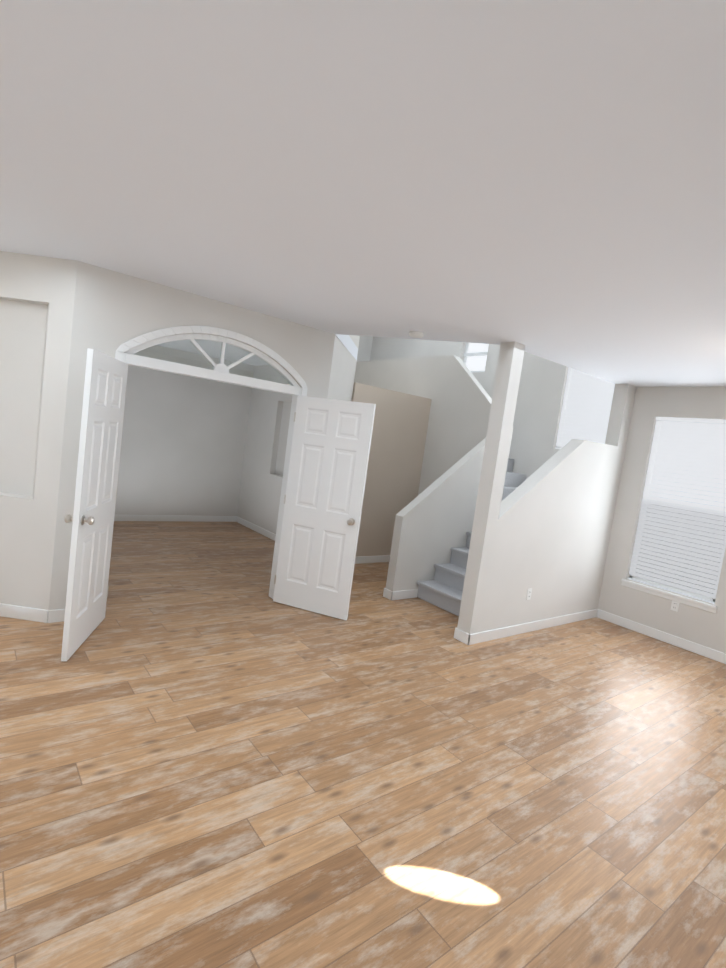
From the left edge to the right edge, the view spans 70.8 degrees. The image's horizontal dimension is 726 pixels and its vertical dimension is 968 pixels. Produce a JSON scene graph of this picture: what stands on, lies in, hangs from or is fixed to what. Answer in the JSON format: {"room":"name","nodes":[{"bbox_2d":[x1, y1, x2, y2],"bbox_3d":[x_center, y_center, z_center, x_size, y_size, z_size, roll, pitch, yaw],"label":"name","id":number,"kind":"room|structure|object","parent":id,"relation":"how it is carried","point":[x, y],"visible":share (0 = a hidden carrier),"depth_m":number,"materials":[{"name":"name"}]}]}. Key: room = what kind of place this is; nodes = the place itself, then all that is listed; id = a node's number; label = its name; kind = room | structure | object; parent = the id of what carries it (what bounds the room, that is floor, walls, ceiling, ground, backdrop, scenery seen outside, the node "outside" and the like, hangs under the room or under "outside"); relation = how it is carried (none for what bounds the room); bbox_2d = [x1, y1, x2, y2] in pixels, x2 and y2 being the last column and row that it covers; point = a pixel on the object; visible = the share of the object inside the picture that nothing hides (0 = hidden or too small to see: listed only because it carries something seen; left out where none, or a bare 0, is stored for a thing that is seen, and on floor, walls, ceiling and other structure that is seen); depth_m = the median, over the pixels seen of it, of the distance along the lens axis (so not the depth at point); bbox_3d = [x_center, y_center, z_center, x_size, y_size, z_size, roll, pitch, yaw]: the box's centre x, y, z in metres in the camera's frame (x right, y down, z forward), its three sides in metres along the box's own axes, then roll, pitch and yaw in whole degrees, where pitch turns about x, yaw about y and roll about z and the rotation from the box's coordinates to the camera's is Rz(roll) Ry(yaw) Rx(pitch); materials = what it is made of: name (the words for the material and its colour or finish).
{"room":"empty living room","nodes":[
{"label":"empty living room","id":0,"kind":"room"},
{"bbox_2d":[0,251,77,622],"bbox_3d":[-2.745,-0.351,3.894,1.244,2.700,0.180,8,5,2],"label":"wall","id":1,"kind":"structure","parent":0,"point":[32,287],"depth_m":3.84,"materials":[{"name":"beige paint"}]},
{"bbox_2d":[0,603,48,622],"bbox_3d":[-2.919,0.941,3.907,1.044,0.100,0.014,8,5,2],"label":"baseboard","id":2,"kind":"structure","parent":1,"relation":"attached to","point":[23,613],"depth_m":3.89,"materials":[{"name":"white wood"}]},
{"bbox_2d":[32,304,48,498],"bbox_3d":[-3.471,-0.569,5.312,0.190,2.700,3.730,4,6,-38],"label":"wall","id":3,"kind":"structure","parent":0,"point":[40,400],"depth_m":3.82,"materials":[{"name":"beige paint"}]},
{"bbox_2d":[48,261,334,614],"bbox_3d":[-1.378,-0.224,4.540,2.270,2.700,0.120,4,6,-38],"label":"wall","id":4,"kind":"structure","parent":0,"point":[113,311],"depth_m":3.93,"materials":[{"name":"beige paint"}]},
{"bbox_2d":[48,609,64,622],"bbox_3d":[-2.282,1.019,3.986,0.295,0.100,0.014,4,6,-38],"label":"baseboard","id":5,"kind":"structure","parent":4,"relation":"attached to","point":[57,615],"depth_m":3.92,"materials":[{"name":"white wood"}]},
{"bbox_2d":[115,326,306,598],"bbox_3d":[-1.373,-0.114,4.564,1.720,2.480,0.152,4,6,-38],"label":"door frame","id":6,"kind":"structure","parent":4,"relation":"attached to","point":[125,352],"depth_m":4.46,"materials":[{"name":"white wood"}]},
{"bbox_2d":[61,348,127,660],"bbox_3d":[-1.906,0.116,3.635,0.439,2.025,0.722,4,6,-38],"label":"door","id":7,"kind":"structure","parent":6,"relation":"in","point":[103,406],"depth_m":3.52,"materials":[{"name":"white wood"}]},
{"bbox_2d":[134,339,220,369],"bbox_3d":[-1.519,-1.127,4.246,0.697,0.246,0.005,4,6,-38],"label":"window","id":8,"kind":"structure","parent":6,"relation":"in","point":[193,348],"depth_m":4.29,"materials":[{"name":"clear glass"}]},
{"bbox_2d":[224,345,290,384],"bbox_3d":[-0.951,-1.088,4.695,0.683,0.238,0.005,4,6,-38],"label":"window","id":9,"kind":"structure","parent":6,"relation":"in","point":[230,345],"depth_m":4.65,"materials":[{"name":"clear glass"}]},
{"bbox_2d":[273,396,375,619],"bbox_3d":[-0.380,0.216,4.851,0.482,2.025,0.696,4,6,-38],"label":"door","id":10,"kind":"structure","parent":6,"relation":"in","point":[327,472],"depth_m":4.82,"materials":[{"name":"white wood"}]},
{"bbox_2d":[115,336,372,515],"bbox_3d":[-2.223,-1.841,8.507,5.970,5.000,0.120,4,6,-38],"label":"wall","id":11,"kind":"structure","parent":0,"point":[183,442],"depth_m":8.14,"materials":[{"name":"beige paint"}]},
{"bbox_2d":[114,514,235,521],"bbox_3d":[-3.432,0.528,7.930,3.155,0.100,0.014,4,6,-38],"label":"baseboard","id":12,"kind":"structure","parent":11,"relation":"attached to","point":[188,518],"depth_m":8.24,"materials":[{"name":"white wood"}]},
{"bbox_2d":[237,365,291,533],"bbox_3d":[-0.985,-1.604,7.670,0.140,5.000,2.760,4,6,-38],"label":"wall","id":13,"kind":"structure","parent":0,"point":[264,454],"depth_m":8.22,"materials":[{"name":"beige paint"}]},
{"bbox_2d":[236,516,275,540],"bbox_3d":[-1.365,0.813,7.826,0.014,0.100,2.710,4,6,-38],"label":"baseboard","id":14,"kind":"structure","parent":13,"relation":"attached to","point":[250,525],"depth_m":8.28,"materials":[{"name":"white wood"}]},
{"bbox_2d":[327,335,359,400],"bbox_3d":[-0.248,-1.354,5.889,0.118,5.000,1.738,8,5,6],"label":"wall","id":15,"kind":"structure","parent":0,"point":[342,373],"depth_m":5.76,"materials":[{"name":"beige paint"}]},
{"bbox_2d":[0,521,725,967],"bbox_3d":[0.376,1.540,3.214,8.600,0.100,12.900,4,6,-38],"label":"floor","id":16,"kind":"structure","parent":0,"point":[212,755],"depth_m":2.55,"materials":[{"name":"brown wood"}]},
{"bbox_2d":[417,459,525,615],"bbox_3d":[0.666,-0.386,7.589,2.122,3.038,5.244,4,6,-38],"label":"carpeted stairs","id":17,"kind":"structure","parent":16,"relation":"on","point":[443,589],"depth_m":5.80,"materials":[{"name":"grey carpet"}]},
{"bbox_2d":[457,342,524,633],"bbox_3d":[1.137,0.106,4.591,0.150,2.700,0.150,4,6,-38],"label":"post","id":18,"kind":"object","parent":16,"relation":"on","point":[498,436],"visible":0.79,"depth_m":4.53,"materials":[{"name":"beige paint"}]},
{"bbox_2d":[0,0,725,386],"bbox_3d":[0.586,-1.259,2.829,7.935,0.150,12.570,4,6,-38],"label":"ceiling","id":19,"kind":"structure","parent":0,"point":[544,178],"depth_m":1.88,"materials":[{"name":"white paint"}]},
{"bbox_2d":[409,331,423,337],"bbox_3d":[0.473,-1.326,4.541,0.134,0.036,0.134,4,6,-38],"label":"smoke detector","id":20,"kind":"object","parent":19,"relation":"attached to","point":[415,334],"visible":1,"depth_m":4.50,"materials":[{"name":"white plastic"}]},
{"bbox_2d":[352,382,431,556],"bbox_3d":[-0.554,-0.288,8.228,1.400,2.420,2.800,4,6,-38],"label":"wall","id":21,"kind":"structure","parent":0,"point":[398,441],"depth_m":7.18,"materials":[{"name":"beige paint"}]},
{"bbox_2d":[355,555,389,563],"bbox_3d":[0.116,1.063,7.203,1.480,0.100,0.014,4,6,-38],"label":"baseboard","id":22,"kind":"structure","parent":21,"relation":"attached to","point":[382,558],"depth_m":7.20,"materials":[{"name":"white wood"}]},
{"bbox_2d":[354,355,512,500],"bbox_3d":[0.507,-0.452,8.126,0.120,3.040,4.200,4,6,-38],"label":"wall","id":23,"kind":"structure","parent":0,"point":[451,387],"depth_m":7.29,"materials":[{"name":"beige paint"}]},
{"bbox_2d":[386,438,485,590],"bbox_3d":[1.026,0.265,6.052,1.560,2.110,0.120,4,6,-38],"label":"wall","id":24,"kind":"structure","parent":0,"point":[433,524],"depth_m":5.87,"materials":[{"name":"beige paint"}]},
{"bbox_2d":[383,588,387,597],"bbox_3d":[0.847,1.248,6.184,1.574,0.100,0.014,4,6,-38],"label":"baseboard","id":25,"kind":"structure","parent":24,"relation":"attached to","point":[385,593],"depth_m":5.67,"materials":[{"name":"white wood"}]},
{"bbox_2d":[388,589,417,600],"bbox_3d":[0.457,1.235,5.727,0.394,0.100,0.044,4,6,-38],"label":"baseboard","id":26,"kind":"structure","parent":24,"relation":"attached to","point":[404,594],"depth_m":5.69,"materials":[{"name":"white wood"}]},
{"bbox_2d":[370,337,568,478],"bbox_3d":[1.687,-1.294,8.211,0.150,5.000,5.250,4,6,-38],"label":"wall","id":27,"kind":"structure","parent":0,"point":[539,402],"depth_m":7.26,"materials":[{"name":"beige paint"}]},
{"bbox_2d":[463,343,488,372],"bbox_3d":[1.833,-2.069,8.140,0.060,0.620,0.550,4,6,-38],"label":"window","id":28,"kind":"structure","parent":27,"relation":"in","point":[475,357],"depth_m":8.18,"materials":[{"name":"white glass"}]},
{"bbox_2d":[555,368,614,448],"bbox_3d":[2.956,-1.042,6.524,0.054,1.273,0.888,4,6,-38],"label":"window blinds","id":29,"kind":"object","parent":27,"relation":"attached to","point":[586,406],"visible":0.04,"depth_m":6.63,"materials":[{"name":"white plastic"}]},
{"bbox_2d":[480,384,635,631],"bbox_3d":[2.307,-0.963,5.298,2.750,5.000,0.150,4,6,-38],"label":"wall","id":30,"kind":"structure","parent":0,"point":[554,526],"depth_m":5.27,"materials":[{"name":"beige paint"}]},
{"bbox_2d":[526,588,531,599],"bbox_3d":[1.652,1.095,5.077,0.070,0.114,0.008,4,6,-38],"label":"electrical outlet","id":31,"kind":"object","parent":30,"relation":"attached to","point":[529,592],"visible":1,"depth_m":5.07,"materials":[{"name":"white plastic"}]},
{"bbox_2d":[464,609,599,644],"bbox_3d":[1.847,1.457,5.293,2.299,0.100,0.014,4,6,-38],"label":"baseboard","id":32,"kind":"structure","parent":30,"relation":"attached to","point":[469,639],"depth_m":5.12,"materials":[{"name":"white wood"}]},
{"bbox_2d":[598,387,725,652],"bbox_3d":[5.125,0.756,3.203,0.150,2.700,7.050,4,6,-38],"label":"wall","id":33,"kind":"structure","parent":0,"point":[688,622],"depth_m":5.66,"materials":[{"name":"beige paint"}]},
{"bbox_2d":[596,610,725,663],"bbox_3d":[3.706,1.748,4.785,0.014,0.100,3.150,4,6,-38],"label":"baseboard","id":34,"kind":"structure","parent":33,"relation":"attached to","point":[699,649],"depth_m":5.42,"materials":[{"name":"white wood"}]},
{"bbox_2d":[621,421,725,612],"bbox_3d":[3.395,0.270,5.397,0.165,1.925,0.940,4,6,-38],"label":"window","id":35,"kind":"structure","parent":33,"relation":"in","point":[674,588],"depth_m":5.43,"materials":[{"name":"white plastic"}]},
{"bbox_2d":[628,417,725,603],"bbox_3d":[3.389,0.232,5.385,0.054,1.843,0.868,4,6,-38],"label":"window blinds","id":36,"kind":"object","parent":35,"relation":"attached to","point":[701,445],"visible":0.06,"depth_m":5.39,"materials":[{"name":"white plastic"}]},
{"bbox_2d":[670,600,678,611],"bbox_3d":[3.279,1.277,5.369,0.008,0.114,0.070,4,6,-38],"label":"electrical outlet","id":37,"kind":"object","parent":33,"relation":"attached to","point":[674,605],"visible":1,"depth_m":5.37,"materials":[{"name":"white plastic"}]}
]}

